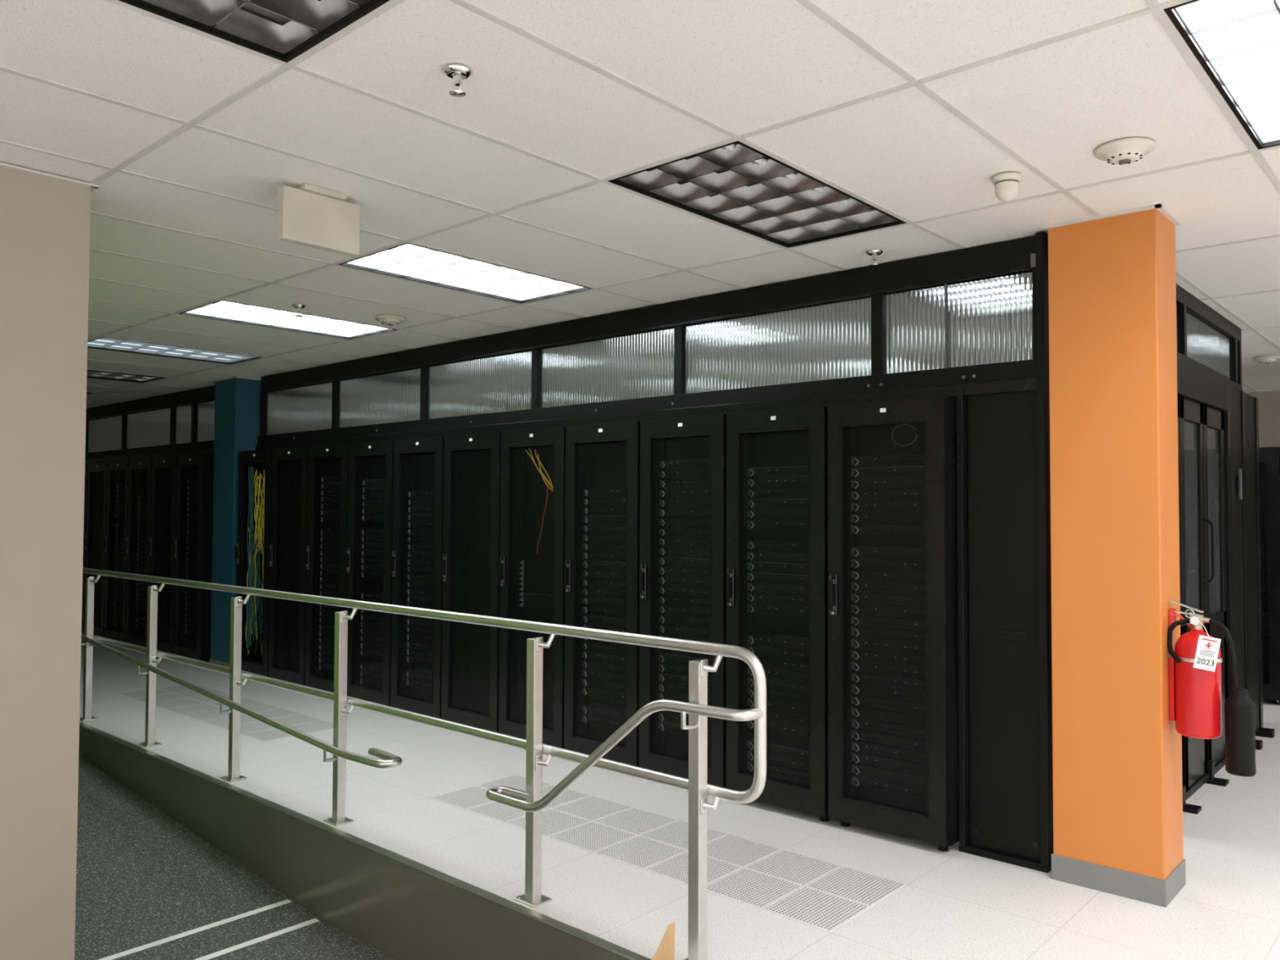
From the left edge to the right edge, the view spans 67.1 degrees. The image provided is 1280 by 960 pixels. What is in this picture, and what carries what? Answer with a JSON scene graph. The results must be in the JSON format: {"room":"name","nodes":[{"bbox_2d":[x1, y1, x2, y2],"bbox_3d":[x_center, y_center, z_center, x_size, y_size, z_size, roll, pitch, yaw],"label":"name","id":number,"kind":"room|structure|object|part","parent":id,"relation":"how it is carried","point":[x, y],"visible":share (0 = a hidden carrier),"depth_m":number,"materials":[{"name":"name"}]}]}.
{"room":"server room","nodes":[
{"label":"server room","id":0,"kind":"room"},
{"bbox_2d":[0,166,90,959],"bbox_3d":[-3.934,0.451,1.710,0.120,3.310,5.330,-1,-2,42],"label":"wall","id":1,"kind":"structure","parent":0,"point":[45,221],"depth_m":3.56,"materials":[{"name":"beige paint"}]},
{"bbox_2d":[0,162,99,192],"bbox_3d":[-5.537,-1.156,3.213,4.502,0.009,5.352,-1,-2,42],"label":"trim","id":2,"kind":"structure","parent":1,"relation":"attached to","point":[93,187],"depth_m":3.59,"materials":[{"name":"white metal"}]},
{"bbox_2d":[223,923,394,959],"bbox_3d":[-2.916,2.082,1.561,2.100,0.050,6.545,-1,-2,42],"label":"floor","id":3,"kind":"structure","parent":0,"point":[324,942],"depth_m":4.42,"materials":[{"name":"carpet"}]},
{"bbox_2d":[74,754,327,959],"bbox_3d":[-5.717,2.030,7.645,10.180,0.500,1.210,-1,-2,42],"label":"ramp","id":4,"kind":"object","parent":3,"relation":"on","point":[148,886],"visible":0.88,"depth_m":4.93,"materials":[{"name":"carpet"}]},
{"bbox_2d":[79,721,650,959],"bbox_3d":[-4.530,2.025,7.413,12.300,0.504,0.035,-1,-2,42],"label":"skirt","id":5,"kind":"object","parent":4,"relation":"attached to","point":[401,907],"visible":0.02,"depth_m":4.59,"materials":[{"name":"metal"}]},
{"bbox_2d":[0,0,1279,408],"bbox_3d":[-0.856,-1.065,6.162,19.592,0.015,15.410,-1,-2,42],"label":"ceiling","id":6,"kind":"structure","parent":0,"point":[743,67],"depth_m":3.27,"materials":[{"name":"tile"}]},
{"bbox_2d":[86,369,166,382],"bbox_3d":[-5.142,-1.048,8.953,0.611,0.124,1.239,-1,-2,42],"label":"ceiling light troffer","id":7,"kind":"object","parent":6,"relation":"in","point":[93,374],"depth_m":9.30,"materials":[{"name":"metal"}]},
{"bbox_2d":[87,337,262,364],"bbox_3d":[-3.729,-1.081,7.690,0.606,0.124,1.234,-1,-2,42],"label":"ceiling light troffer","id":8,"kind":"object","parent":6,"relation":"in","point":[102,343],"depth_m":7.80,"materials":[{"name":"white plastic"}]},
{"bbox_2d":[212,376,261,382],"bbox_3d":[-3.889,-0.965,9.393,0.480,0.011,0.330,-1,-2,42],"label":"trim","id":9,"kind":"structure","parent":6,"relation":"attached to","point":[232,377],"depth_m":9.24,"materials":[{"name":"grey metal"}]},
{"bbox_2d":[118,0,389,62],"bbox_3d":[-1.166,-1.242,2.024,0.611,0.124,1.239,-1,-2,42],"label":"ceiling light troffer","id":10,"kind":"object","parent":6,"relation":"in","point":[282,30],"depth_m":2.51,"materials":[{"name":"metal"}]},
{"bbox_2d":[178,300,396,339],"bbox_3d":[-2.315,-1.113,6.427,0.606,0.124,1.234,-1,-2,42],"label":"ceiling light troffer","id":11,"kind":"object","parent":6,"relation":"in","point":[223,310],"depth_m":6.54,"materials":[{"name":"white plastic"}]},
{"bbox_2d":[292,303,306,316],"bbox_3d":[-2.081,-1.033,5.894,0.084,0.070,0.084,-1,-2,42],"label":"sprinkler","id":12,"kind":"object","parent":6,"relation":"attached to","point":[299,306],"visible":1,"depth_m":5.88,"materials":[{"name":"silver metal"}]},
{"bbox_2d":[277,182,360,257],"bbox_3d":[-1.251,-1.019,3.776,0.090,0.225,0.330,-1,-2,42],"label":"exit sign","id":13,"kind":"object","parent":6,"relation":"hanging from","point":[309,215],"visible":1,"depth_m":3.74,"materials":[{"name":"beige plastic"}]},
{"bbox_2d":[374,314,404,325],"bbox_3d":[-1.620,-1.028,6.260,0.188,0.050,0.188,-1,-2,42],"label":"smoke detector","id":14,"kind":"object","parent":6,"relation":"attached to","point":[386,319],"visible":1,"depth_m":6.21,"materials":[{"name":"white plastic"}]},
{"bbox_2d":[442,63,472,97],"bbox_3d":[-0.515,-1.123,2.726,0.084,0.070,0.084,-1,-2,42],"label":"sprinkler","id":15,"kind":"object","parent":6,"relation":"attached to","point":[457,72],"visible":1,"depth_m":2.71,"materials":[{"name":"silver metal"}]},
{"bbox_2d":[338,243,592,303],"bbox_3d":[-0.901,-1.146,5.165,0.606,0.124,1.234,-1,-2,42],"label":"ceiling light troffer","id":16,"kind":"object","parent":6,"relation":"in","point":[408,261],"depth_m":5.27,"materials":[{"name":"white plastic"}]},
{"bbox_2d":[0,0,1279,408],"bbox_3d":[-0.860,-1.056,6.157,19.616,0.006,15.422,-1,-2,42],"label":"grid","id":17,"kind":"object","parent":6,"relation":"attached to","point":[1154,7],"visible":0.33,"depth_m":3.39,"materials":[{"name":"white metal"}]},
{"bbox_2d":[608,141,906,248],"bbox_3d":[0.513,-1.178,3.902,0.611,0.124,1.239,-1,-2,42],"label":"ceiling light troffer","id":18,"kind":"object","parent":6,"relation":"in","point":[735,184],"depth_m":3.92,"materials":[{"name":"metal"}]},
{"bbox_2d":[865,248,883,266],"bbox_3d":[1.121,-1.059,4.615,0.084,0.070,0.084,-1,-2,42],"label":"sprinkler","id":19,"kind":"object","parent":6,"relation":"attached to","point":[873,252],"visible":1,"depth_m":4.60,"materials":[{"name":"silver metal"}]},
{"bbox_2d":[991,172,1021,201],"bbox_3d":[1.357,-1.077,3.574,0.102,0.092,0.102,-1,-2,42],"label":"sensor","id":20,"kind":"object","parent":6,"relation":"attached to","point":[1006,184],"visible":1,"depth_m":3.54,"materials":[{"name":"white plastic"}]},
{"bbox_2d":[1040,204,1180,229],"bbox_3d":[2.031,-1.100,4.172,0.470,0.011,0.330,-1,-2,42],"label":"trim","id":21,"kind":"structure","parent":6,"relation":"attached to","point":[1160,207],"depth_m":4.03,"materials":[{"name":"white metal"}]},
{"bbox_2d":[1094,137,1155,164],"bbox_3d":[1.649,-1.106,3.286,0.188,0.050,0.188,-1,-2,42],"label":"smoke detector","id":22,"kind":"object","parent":6,"relation":"attached to","point":[1127,150],"visible":1,"depth_m":3.25,"materials":[{"name":"white plastic"}]},
{"bbox_2d":[1163,0,1279,149],"bbox_3d":[1.927,-1.211,2.639,0.606,0.124,1.234,-1,-2,42],"label":"ceiling light troffer","id":23,"kind":"object","parent":6,"relation":"in","point":[1236,42],"depth_m":2.73,"materials":[{"name":"white plastic"}]},
{"bbox_2d":[1253,355,1279,364],"bbox_3d":[5.018,-0.958,7.730,0.188,0.050,0.188,-1,-2,42],"label":"smoke detector","id":24,"kind":"object","parent":6,"relation":"attached to","point":[1271,358],"visible":1,"depth_m":7.68,"materials":[{"name":"white plastic"}]},
{"bbox_2d":[79,640,1279,959],"bbox_3d":[-0.983,1.768,5.985,19.500,0.040,15.700,-1,-2,42],"label":"floor","id":25,"kind":"structure","parent":0,"point":[953,904],"depth_m":4.37,"materials":[{"name":"tile"}]},
{"bbox_2d":[81,462,90,631],"bbox_3d":[-6.561,0.863,12.173,0.618,2.100,1.054,-1,-2,42],"label":"rack","id":26,"kind":"object","parent":25,"relation":"on","point":[86,464],"visible":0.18,"depth_m":11.62,"materials":[{"name":"black metal"}]},
{"bbox_2d":[84,461,111,636],"bbox_3d":[-6.091,0.852,11.753,0.618,2.100,1.054,-1,-2,42],"label":"rack","id":27,"kind":"object","parent":25,"relation":"on","point":[97,473],"visible":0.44,"depth_m":11.38,"materials":[{"name":"black metal"}]},
{"bbox_3d":[-6.529,0.337,11.479,0.301,1.010,0.034,-1,-2,42],"label":"door handle","id":28,"kind":"part","parent":27,"relation":"part of","materials":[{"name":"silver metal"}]},
{"bbox_3d":[-6.415,0.815,11.399,0.434,1.814,0.001,-1,-2,42],"label":"perforated door","id":29,"kind":"part","parent":27,"relation":"part of","materials":[{"name":"black metal"}]},
{"bbox_2d":[103,459,132,642],"bbox_3d":[-5.621,0.841,11.334,0.618,2.100,1.054,-1,-2,42],"label":"rack","id":30,"kind":"object","parent":25,"relation":"on","point":[117,482],"visible":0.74,"depth_m":10.99,"materials":[{"name":"black metal"}]},
{"bbox_3d":[-6.060,0.326,11.059,0.301,1.010,0.034,-1,-2,42],"label":"door handle","id":31,"kind":"part","parent":30,"relation":"part of","materials":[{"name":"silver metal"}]},
{"bbox_3d":[-5.945,0.804,10.979,0.434,1.814,0.001,-1,-2,42],"label":"perforated door","id":32,"kind":"part","parent":30,"relation":"part of","materials":[{"name":"black metal"}]},
{"bbox_2d":[124,457,155,647],"bbox_3d":[-5.151,0.830,10.914,0.618,2.100,1.054,-1,-2,42],"label":"rack","id":33,"kind":"object","parent":25,"relation":"on","point":[140,488],"visible":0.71,"depth_m":10.57,"materials":[{"name":"black metal"}]},
{"bbox_3d":[-5.590,0.315,10.640,0.301,1.010,0.034,-1,-2,42],"label":"door handle","id":34,"kind":"part","parent":33,"relation":"part of","materials":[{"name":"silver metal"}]},
{"bbox_3d":[-5.475,0.793,10.560,0.434,1.814,0.001,-1,-2,42],"label":"perforated door","id":35,"kind":"part","parent":33,"relation":"part of","materials":[{"name":"black metal"}]},
{"bbox_2d":[147,456,177,653],"bbox_3d":[-4.681,0.819,10.495,0.618,2.100,1.054,-1,-2,42],"label":"rack","id":36,"kind":"object","parent":25,"relation":"on","point":[164,469],"visible":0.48,"depth_m":10.12,"materials":[{"name":"black metal"}]},
{"bbox_3d":[-5.120,0.304,10.220,0.301,1.010,0.034,-1,-2,42],"label":"door handle","id":37,"kind":"part","parent":36,"relation":"part of","materials":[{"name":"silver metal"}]},
{"bbox_3d":[-5.005,0.782,10.140,0.434,1.814,0.001,-1,-2,42],"label":"perforated door","id":38,"kind":"part","parent":36,"relation":"part of","materials":[{"name":"black metal"}]},
{"bbox_2d":[173,453,213,662],"bbox_3d":[-4.212,0.808,10.075,0.618,2.100,1.054,-1,-2,42],"label":"rack","id":39,"kind":"object","parent":25,"relation":"on","point":[193,544],"visible":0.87,"depth_m":9.65,"materials":[{"name":"black metal"}]},
{"bbox_3d":[-4.650,0.293,9.800,0.301,1.010,0.034,-1,-2,42],"label":"door handle","id":40,"kind":"part","parent":39,"relation":"part of","materials":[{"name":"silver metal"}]},
{"bbox_3d":[-4.536,0.771,9.721,0.434,1.814,0.001,-1,-2,42],"label":"perforated door","id":41,"kind":"part","parent":39,"relation":"part of","materials":[{"name":"black metal"}]},
{"bbox_2d":[208,377,261,667],"bbox_3d":[-3.888,0.434,9.358,0.452,2.808,0.322,-1,-2,42],"label":"column","id":42,"kind":"structure","parent":25,"relation":"on","point":[237,400],"depth_m":9.22,"materials":[{"name":"paint"}]},
{"bbox_2d":[235,448,271,676],"bbox_3d":[-3.205,0.785,9.176,0.618,2.100,1.054,-1,-2,42],"label":"rack","id":43,"kind":"object","parent":25,"relation":"on","point":[255,467],"visible":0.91,"depth_m":8.93,"materials":[{"name":"black metal"}]},
{"bbox_3d":[-3.644,0.270,8.901,0.301,1.010,0.034,-1,-2,42],"label":"door handle","id":44,"kind":"part","parent":43,"relation":"part of","materials":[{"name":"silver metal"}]},
{"bbox_2d":[84,235,1036,463],"bbox_3d":[-2.995,-0.637,8.599,12.900,0.699,0.105,-1,-2,42],"label":"window frame","id":45,"kind":"structure","parent":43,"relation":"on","point":[1012,256],"depth_m":5.71,"materials":[{"name":"black metal"}]},
{"bbox_3d":[-5.940,-0.569,11.230,5.000,0.699,0.105,-1,-2,42],"label":"frame","id":46,"kind":"part","parent":45,"relation":"part of","materials":[{"name":"black metal"}]},
{"bbox_2d":[87,400,214,453],"bbox_3d":[-5.933,-0.564,11.238,5.000,0.410,0.001,-1,-2,42],"label":"window panels","id":47,"kind":"object","parent":45,"relation":"attached to","point":[150,428],"visible":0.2,"depth_m":10.84,"materials":[{"name":"white"}]},
{"bbox_2d":[265,270,1032,435],"bbox_3d":[-0.870,-0.681,6.715,7.220,0.410,0.001,-1,-2,42],"label":"transom windows","id":48,"kind":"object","parent":45,"relation":"attached to","point":[990,319],"visible":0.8,"depth_m":5.55,"materials":[{"name":"white"}]},
{"bbox_2d":[293,253,1035,439],"bbox_3d":[-0.644,-0.689,6.460,6.473,0.538,0.072,-1,-2,42],"label":"hardware piece","id":49,"kind":"object","parent":45,"relation":"attached to","point":[1033,256],"visible":1,"depth_m":4.61,"materials":[{"name":"grey metal"}]},
{"bbox_2d":[267,445,311,685],"bbox_3d":[-2.735,0.774,8.756,0.618,2.100,1.054,-1,-2,42],"label":"rack","id":50,"kind":"object","parent":25,"relation":"on","point":[289,478],"visible":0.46,"depth_m":8.40,"materials":[{"name":"black metal"}]},
{"bbox_3d":[-3.174,0.259,8.482,0.301,1.010,0.034,-1,-2,42],"label":"door handle","id":51,"kind":"part","parent":50,"relation":"part of","materials":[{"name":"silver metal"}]},
{"bbox_3d":[-3.059,0.737,8.402,0.434,1.814,0.001,-1,-2,42],"label":"perforated door","id":52,"kind":"part","parent":50,"relation":"part of","materials":[{"name":"black metal"}]},
{"bbox_2d":[304,442,352,692],"bbox_3d":[-2.265,0.763,8.336,0.618,2.100,1.054,-1,-2,42],"label":"rack","id":53,"kind":"object","parent":25,"relation":"on","point":[327,464],"visible":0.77,"depth_m":8.00,"materials":[{"name":"black metal"}]},
{"bbox_3d":[-2.704,0.248,8.062,0.301,1.010,0.034,-1,-2,42],"label":"door handle","id":54,"kind":"part","parent":53,"relation":"part of","materials":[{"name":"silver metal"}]},
{"bbox_3d":[-2.589,0.727,7.982,0.434,1.814,0.001,-1,-2,42],"label":"perforated door","id":55,"kind":"part","parent":53,"relation":"part of","materials":[{"name":"black metal"}]},
{"bbox_2d":[345,439,395,706],"bbox_3d":[-1.796,0.753,7.917,0.618,2.100,1.054,-1,-2,42],"label":"rack","id":56,"kind":"object","parent":25,"relation":"on","point":[369,551],"visible":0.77,"depth_m":7.55,"materials":[{"name":"black metal"}]},
{"bbox_3d":[-2.234,0.237,7.642,0.301,1.010,0.034,-1,-2,42],"label":"door handle","id":57,"kind":"part","parent":56,"relation":"part of","materials":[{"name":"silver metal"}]},
{"bbox_3d":[-2.120,0.716,7.562,0.434,1.814,0.001,-1,-2,42],"label":"perforated door","id":58,"kind":"part","parent":56,"relation":"part of","materials":[{"name":"black metal"}]},
{"bbox_2d":[390,435,448,718],"bbox_3d":[-1.326,0.742,7.497,0.618,2.100,1.054,-1,-2,42],"label":"rack","id":59,"kind":"object","parent":25,"relation":"on","point":[415,563],"visible":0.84,"depth_m":7.13,"materials":[{"name":"black metal"}]},
{"bbox_3d":[-1.764,0.227,7.223,0.301,1.010,0.034,-1,-2,42],"label":"door handle","id":60,"kind":"part","parent":59,"relation":"part of","materials":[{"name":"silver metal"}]},
{"bbox_3d":[-1.650,0.705,7.143,0.434,1.814,0.001,-1,-2,42],"label":"perforated door","id":61,"kind":"part","parent":59,"relation":"part of","materials":[{"name":"black metal"}]},
{"bbox_2d":[79,567,766,959],"bbox_3d":[-3.792,1.210,6.863,11.161,1.106,0.185,-1,-2,42],"label":"guard rail","id":62,"kind":"object","parent":25,"relation":"on","point":[531,801],"visible":0.9,"depth_m":3.88,"materials":[{"name":"silver metal"}]},
{"bbox_3d":[-3.986,1.163,7.030,7.652,0.601,0.132,-1,-2,42],"label":"ramp handrail","id":63,"kind":"part","parent":62,"relation":"part of","materials":[{"name":"silver metal"}]},
{"bbox_3d":[-3.743,0.925,6.925,11.161,0.532,0.042,-1,-2,42],"label":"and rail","id":64,"kind":"part","parent":62,"relation":"part of","materials":[{"name":"silver metal"}]},
{"bbox_3d":[-0.119,1.025,3.561,1.281,0.523,0.129,-1,-2,39],"label":"stair handrail","id":65,"kind":"part","parent":62,"relation":"part of","materials":[{"name":"silver metal"}]},
{"bbox_2d":[441,431,501,732],"bbox_3d":[-0.856,0.731,7.078,0.618,2.100,1.054,-1,-2,42],"label":"rack","id":66,"kind":"object","parent":25,"relation":"on","point":[470,653],"visible":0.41,"depth_m":6.71,"materials":[{"name":"black metal"}]},
{"bbox_3d":[-1.295,0.216,6.803,0.301,1.010,0.034,-1,-2,42],"label":"door handle","id":67,"kind":"part","parent":66,"relation":"part of","materials":[{"name":"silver metal"}]},
{"bbox_3d":[-1.180,0.694,6.723,0.434,1.814,0.001,-1,-2,42],"label":"perforated door","id":68,"kind":"part","parent":66,"relation":"part of","materials":[{"name":"black metal"}]},
{"bbox_2d":[120,684,906,932],"bbox_3d":[-1.627,1.747,6.091,6.814,0.003,0.614,-1,-2,42],"label":"floor vent","id":69,"kind":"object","parent":25,"relation":"on","point":[825,895],"depth_m":4.51,"materials":[{"name":"grey metal"}]},
{"bbox_2d":[498,425,569,748],"bbox_3d":[-0.386,0.720,6.658,0.618,2.100,1.054,-1,-2,42],"label":"rack","id":70,"kind":"object","parent":25,"relation":"on","point":[531,562],"visible":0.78,"depth_m":6.31,"materials":[{"name":"black metal"}]},
{"bbox_3d":[-0.825,0.205,6.383,0.301,1.010,0.034,-1,-2,42],"label":"door handle","id":71,"kind":"part","parent":70,"relation":"part of","materials":[{"name":"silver metal"}]},
{"bbox_3d":[-0.710,0.683,6.304,0.434,1.814,0.001,-1,-2,42],"label":"perforated door","id":72,"kind":"part","parent":70,"relation":"part of","materials":[{"name":"black metal"}]},
{"bbox_2d":[564,419,644,766],"bbox_3d":[0.084,0.709,6.238,0.618,2.100,1.054,-1,-2,42],"label":"rack","id":73,"kind":"object","parent":25,"relation":"on","point":[602,566],"visible":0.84,"depth_m":5.88,"materials":[{"name":"black metal"}]},
{"bbox_3d":[-0.355,0.194,5.964,0.301,1.010,0.034,-1,-2,42],"label":"door handle","id":74,"kind":"part","parent":73,"relation":"part of","materials":[{"name":"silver metal"}]},
{"bbox_3d":[-0.240,0.672,5.884,0.434,1.814,0.001,-1,-2,42],"label":"perforated door","id":75,"kind":"part","parent":73,"relation":"part of","materials":[{"name":"black metal"}]},
{"bbox_2d":[650,921,675,959],"bbox_3d":[0.060,1.387,2.285,0.412,0.507,0.401,0,-2,0],"label":"cardboard box","id":76,"kind":"object","parent":25,"relation":"on","point":[665,950],"visible":1,"depth_m":2.48,"materials":[{"name":"beige cardboard"}]},
{"bbox_2d":[639,413,729,787],"bbox_3d":[0.553,0.699,5.819,0.618,2.100,1.054,-1,-2,42],"label":"rack","id":77,"kind":"object","parent":25,"relation":"on","point":[682,571],"visible":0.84,"depth_m":5.46,"materials":[{"name":"black metal"}]},
{"bbox_3d":[0.115,0.183,5.544,0.301,1.010,0.034,-1,-2,42],"label":"door handle","id":78,"kind":"part","parent":77,"relation":"part of","materials":[{"name":"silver metal"}]},
{"bbox_3d":[0.229,0.661,5.464,0.434,1.814,0.001,-1,-2,42],"label":"perforated door","id":79,"kind":"part","parent":77,"relation":"part of","materials":[{"name":"black metal"}]},
{"bbox_2d":[725,404,829,822],"bbox_3d":[1.023,0.688,5.399,0.618,2.100,1.054,-1,-2,42],"label":"rack","id":80,"kind":"object","parent":25,"relation":"on","point":[777,459],"visible":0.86,"depth_m":5.01,"materials":[{"name":"black metal"}]},
{"bbox_3d":[0.584,0.172,5.125,0.301,1.010,0.034,-1,-2,42],"label":"door handle","id":81,"kind":"part","parent":80,"relation":"part of","materials":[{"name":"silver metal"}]},
{"bbox_3d":[0.699,0.651,5.045,0.434,1.814,0.001,-1,-2,42],"label":"perforated door","id":82,"kind":"part","parent":80,"relation":"part of","materials":[{"name":"black metal"}]},
{"bbox_2d":[827,395,959,851],"bbox_3d":[1.493,0.677,4.980,0.618,2.100,1.054,-1,-2,42],"label":"rack","id":83,"kind":"object","parent":25,"relation":"on","point":[893,698],"visible":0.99,"depth_m":4.59,"materials":[{"name":"black metal"}]},
{"bbox_3d":[1.054,0.162,4.705,0.301,1.010,0.034,-1,-2,42],"label":"door handle","id":84,"kind":"part","parent":83,"relation":"part of","materials":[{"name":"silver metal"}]},
{"bbox_3d":[1.169,0.640,4.625,0.434,1.814,0.001,-1,-2,42],"label":"perforated door","id":85,"kind":"part","parent":83,"relation":"part of","materials":[{"name":"black metal"}]},
{"bbox_2d":[955,231,1053,872],"bbox_3d":[1.659,0.308,4.397,0.405,2.804,0.120,-1,-2,42],"label":"filler panel","id":86,"kind":"object","parent":25,"relation":"on","point":[1005,674],"visible":0.88,"depth_m":4.36,"materials":[{"name":"black metal"}]},
{"bbox_2d":[1048,208,1186,906],"bbox_3d":[2.033,0.299,4.137,0.442,2.808,0.322,-1,-2,42],"label":"column","id":87,"kind":"structure","parent":25,"relation":"on","point":[1117,748],"depth_m":4.01,"materials":[{"name":"paint"}]},
{"bbox_2d":[1167,599,1256,777],"bbox_3d":[2.278,0.818,3.865,0.289,0.666,0.206,0,-2,16],"label":"fire extinguisher","id":88,"kind":"object","parent":87,"relation":"attached to","point":[1195,682],"visible":1,"depth_m":3.81,"materials":[{"name":"red painted metal"},{"name":"black rubber"},{"name":"brass"}]},
{"bbox_3d":[2.212,0.522,3.927,0.134,0.071,0.052,-1,-2,42],"label":"carry handle and lever","id":89,"kind":"part","parent":88,"relation":"part of","materials":[{"name":"silver metal"}]},
{"bbox_2d":[1200,638,1217,657],"bbox_3d":[2.224,0.656,3.780,0.056,0.064,0.001,10,1,16],"label":"print","id":90,"kind":"object","parent":88,"relation":"on","point":[1208,645],"depth_m":3.78},
{"bbox_2d":[1175,283,1275,814],"bbox_3d":[3.483,0.358,5.820,0.150,2.804,2.785,-1,-2,42],"label":"enclosure","id":91,"kind":"structure","parent":25,"relation":"on","point":[1219,456],"depth_m":5.96,"materials":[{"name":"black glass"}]},
{"bbox_3d":[3.109,0.233,5.464,0.006,1.130,1.700,-1,-2,42],"label":"door glass","id":92,"kind":"part","parent":91,"relation":"part of","materials":[{"name":"grey"}]},
{"bbox_2d":[1176,304,1231,380],"bbox_3d":[3.276,-0.813,5.686,0.001,0.295,2.200,-1,-2,42],"label":"sheet","id":93,"kind":"object","parent":91,"relation":"attached to","point":[1206,345],"visible":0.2,"depth_m":5.88,"materials":[{"name":"white"}]},
{"bbox_3d":[3.292,0.412,5.590,0.057,0.393,0.016,-1,-2,42],"label":"pull handle","id":94,"kind":"part","parent":91,"relation":"part of","materials":[{"name":"black metal"}]},
{"bbox_3d":[4.064,0.592,6.464,0.130,2.380,1.040,-1,-2,42],"label":"rack panel","id":95,"kind":"part","parent":91,"relation":"part of","materials":[{"name":"black metal"}]},
{"bbox_2d":[1258,446,1279,705],"bbox_3d":[5.289,0.795,8.385,0.618,2.100,1.054,-1,-2,42],"label":"rack","id":96,"kind":"object","parent":25,"relation":"on","point":[1269,457],"visible":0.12,"depth_m":7.87,"materials":[{"name":"black metal"}]},
{"bbox_3d":[4.965,0.758,8.031,0.434,1.814,0.001,-1,-2,42],"label":"perforated door","id":97,"kind":"part","parent":96,"relation":"part of","materials":[{"name":"black metal"}]},
{"bbox_2d":[1245,390,1279,447],"bbox_3d":[4.249,0.564,11.949,19.600,2.850,0.100,-1,-2,42],"label":"wall","id":98,"kind":"structure","parent":0,"point":[1268,402],"depth_m":9.94,"materials":[{"name":"beige paint"}]}
]}

